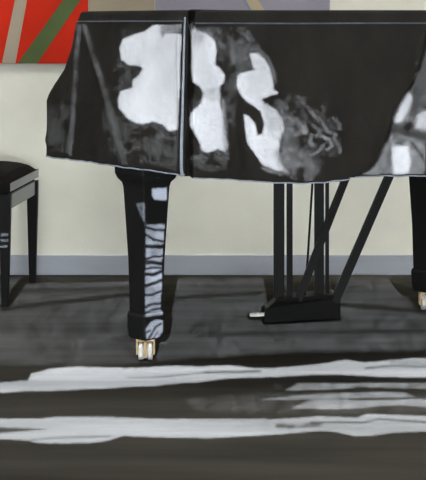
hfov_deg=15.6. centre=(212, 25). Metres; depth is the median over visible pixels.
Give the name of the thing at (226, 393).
floor
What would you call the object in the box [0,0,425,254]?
wall
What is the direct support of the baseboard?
attached to the wall
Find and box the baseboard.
[10,255,412,274]
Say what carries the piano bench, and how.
on the floor
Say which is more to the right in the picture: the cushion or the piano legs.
the piano legs
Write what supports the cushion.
on the piano bench
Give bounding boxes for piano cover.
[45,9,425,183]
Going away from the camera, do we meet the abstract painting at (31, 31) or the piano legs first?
the piano legs
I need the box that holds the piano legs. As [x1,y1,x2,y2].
[115,167,425,359]
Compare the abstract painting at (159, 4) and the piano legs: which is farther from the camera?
the abstract painting at (159, 4)
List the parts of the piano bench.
leg, seat frame, leg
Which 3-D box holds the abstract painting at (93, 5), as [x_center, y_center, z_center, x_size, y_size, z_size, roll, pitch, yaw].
[-0.366,-0.235,6.216,0.266,0.770,0.015,0,0,0]
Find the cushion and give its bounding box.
[0,161,38,191]
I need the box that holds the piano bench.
[0,161,38,305]
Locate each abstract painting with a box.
[0,0,87,62]
[88,0,154,10]
[155,0,329,9]
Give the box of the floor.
[0,275,425,479]
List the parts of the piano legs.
leg, pedal rod, leg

